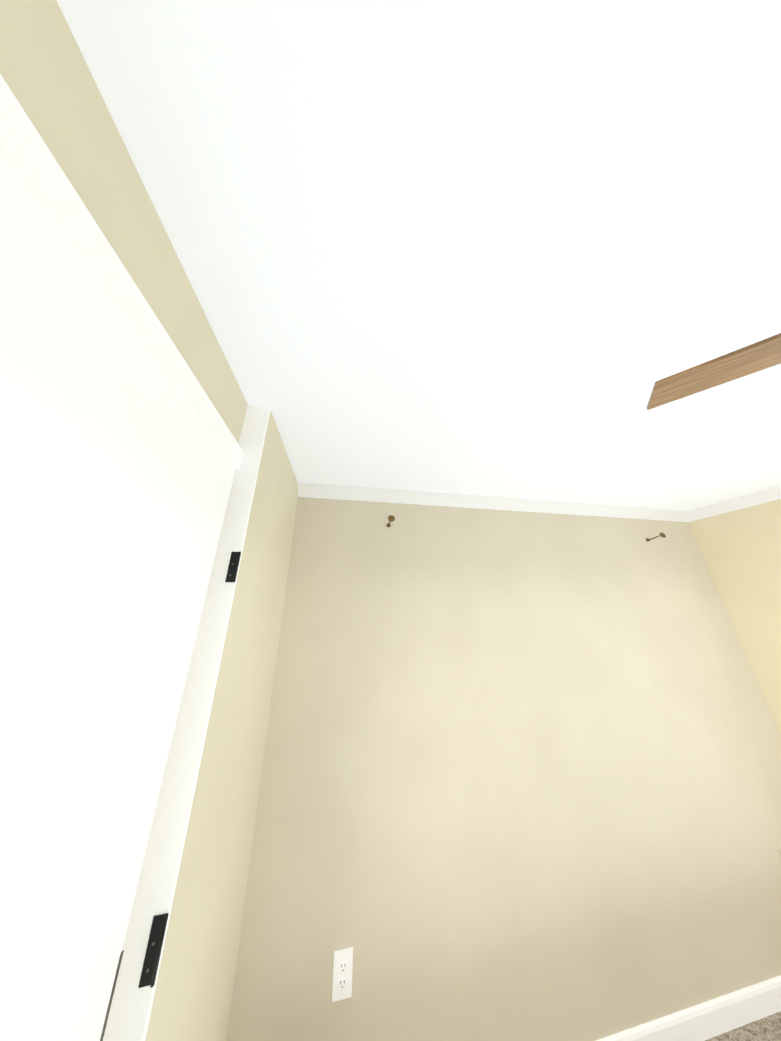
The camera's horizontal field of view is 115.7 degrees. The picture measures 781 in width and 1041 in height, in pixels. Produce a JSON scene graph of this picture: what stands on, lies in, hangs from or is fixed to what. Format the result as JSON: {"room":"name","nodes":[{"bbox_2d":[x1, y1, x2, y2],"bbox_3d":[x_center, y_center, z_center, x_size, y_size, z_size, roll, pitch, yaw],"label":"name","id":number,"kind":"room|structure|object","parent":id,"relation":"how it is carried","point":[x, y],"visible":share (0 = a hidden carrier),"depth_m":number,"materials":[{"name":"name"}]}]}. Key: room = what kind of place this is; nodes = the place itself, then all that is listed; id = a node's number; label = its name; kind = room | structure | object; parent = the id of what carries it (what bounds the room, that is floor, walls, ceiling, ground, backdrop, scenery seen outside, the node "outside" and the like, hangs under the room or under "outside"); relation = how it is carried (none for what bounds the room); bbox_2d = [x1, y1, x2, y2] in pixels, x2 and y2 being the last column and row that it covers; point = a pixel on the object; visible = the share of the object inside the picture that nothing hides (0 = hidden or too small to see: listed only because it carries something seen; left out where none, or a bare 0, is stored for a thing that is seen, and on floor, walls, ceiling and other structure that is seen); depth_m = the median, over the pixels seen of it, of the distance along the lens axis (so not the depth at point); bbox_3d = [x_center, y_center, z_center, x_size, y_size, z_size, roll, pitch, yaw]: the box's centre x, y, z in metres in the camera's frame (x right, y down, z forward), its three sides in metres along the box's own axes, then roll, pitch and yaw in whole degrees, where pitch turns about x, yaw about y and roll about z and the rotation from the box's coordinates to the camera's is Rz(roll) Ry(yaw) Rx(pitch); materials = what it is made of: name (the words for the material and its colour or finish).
{"room":"bedroom","nodes":[
{"label":"bedroom","id":0,"kind":"room"},
{"bbox_2d":[0,0,297,1040],"bbox_3d":[-0.394,0.401,-0.336,0.216,2.400,3.100,3,-20,-10],"label":"wall","id":1,"kind":"structure","parent":0,"point":[46,74],"depth_m":0.61,"materials":[{"name":"paint"}]},
{"bbox_2d":[0,155,235,1040],"bbox_3d":[-0.409,0.672,0.020,0.035,2.070,0.815,3,-20,-10],"label":"door leaf","id":2,"kind":"structure","parent":1,"relation":"in","point":[117,468],"depth_m":0.33,"materials":[{"name":"white wood"}]},
{"bbox_2d":[100,950,123,1040],"bbox_3d":[-0.421,0.900,0.326,0.066,0.363,0.092,3,-20,-10],"label":"door","id":3,"kind":"structure","parent":2,"relation":"attached to","point":[111,998],"depth_m":0.41,"materials":[{"name":"white wood"}]},
{"bbox_2d":[0,74,270,1040],"bbox_3d":[-0.396,0.542,0.058,0.078,2.400,0.995,3,-20,-10],"label":"door frame","id":4,"kind":"structure","parent":1,"relation":"attached to","point":[32,164],"depth_m":0.50,"materials":[{"name":"white wood"}]},
{"bbox_2d":[138,552,240,987],"bbox_3d":[-0.452,0.815,0.470,0.027,1.535,0.007,3,-20,-10],"label":"door hinges","id":5,"kind":"object","parent":4,"relation":"attached to","point":[153,952],"visible":1,"depth_m":0.47,"materials":[{"name":"black metal"}]},
{"bbox_2d":[57,0,780,510],"bbox_3d":[1.163,-0.693,0.349,3.395,0.100,3.380,3,-20,-10],"label":"ceiling","id":6,"kind":"structure","parent":0,"point":[515,248],"depth_m":0.48,"materials":[{"name":"white paint"}]},
{"bbox_2d":[647,333,780,409],"bbox_3d":[1.197,-0.460,0.272,1.070,0.390,1.070,3,-20,-10],"label":"fan","id":7,"kind":"object","parent":6,"relation":"hanging from","point":[749,359],"visible":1,"depth_m":0.55,"materials":[{"name":"brown wood"}]},
{"bbox_2d":[226,497,780,1040],"bbox_3d":[0.890,1.023,1.429,3.395,2.400,0.140,3,-20,-10],"label":"wall","id":8,"kind":"structure","parent":0,"point":[520,775],"depth_m":1.21,"materials":[{"name":"paint"}]},
{"bbox_2d":[332,947,352,1001],"bbox_3d":[-0.177,1.684,0.911,0.070,0.115,0.010,3,-20,-10],"label":"electrical outlet","id":9,"kind":"object","parent":8,"relation":"attached to","point":[342,975],"visible":1,"depth_m":0.91,"materials":[{"name":"white plastic"}]},
{"bbox_2d":[387,515,394,526],"bbox_3d":[-0.003,0.004,1.495,0.042,0.044,0.106,3,-20,-10],"label":"hook","id":10,"kind":"object","parent":8,"relation":"attached to","point":[391,518],"visible":0.98,"depth_m":1.45,"materials":[{"name":"brown metal"}]},
{"bbox_2d":[297,482,692,521],"bbox_3d":[0.896,-0.109,1.726,2.954,0.067,0.066,3,-20,-10],"label":"crown molding","id":11,"kind":"structure","parent":8,"relation":"attached to","point":[337,492],"depth_m":1.68,"materials":[{"name":"white wood"}]},
{"bbox_2d":[646,532,665,541],"bbox_3d":[1.962,0.122,1.821,0.042,0.044,0.106,3,-20,-10],"label":"hook","id":12,"kind":"object","parent":8,"relation":"attached to","point":[663,535],"visible":1,"depth_m":1.79,"materials":[{"name":"brown metal"}]},
{"bbox_2d":[596,975,780,1040],"bbox_3d":[0.937,2.093,0.971,3.014,0.076,0.013,3,-20,-10],"label":"baseboard","id":13,"kind":"structure","parent":8,"relation":"attached to","point":[707,1020],"depth_m":1.03,"materials":[{"name":"white"}]},
{"bbox_2d":[688,499,780,732],"bbox_3d":[2.774,0.569,0.198,0.140,2.400,3.100,3,-20,-10],"label":"wall","id":14,"kind":"structure","parent":0,"point":[740,549],"depth_m":1.67,"materials":[{"name":"paint"}]},
{"bbox_2d":[689,485,780,520],"bbox_3d":[2.656,-0.519,0.615,0.066,0.067,3.010,3,-20,-10],"label":"crown molding","id":15,"kind":"structure","parent":14,"relation":"attached to","point":[771,494],"depth_m":1.73,"materials":[{"name":"white wood"}]},
{"bbox_2d":[705,1011,780,1040],"bbox_3d":[1.180,1.661,-0.493,3.395,0.100,3.380,3,-20,-10],"label":"floor","id":16,"kind":"structure","parent":0,"point":[767,1028],"depth_m":1.03,"materials":[{"name":"carpet"}]}
]}

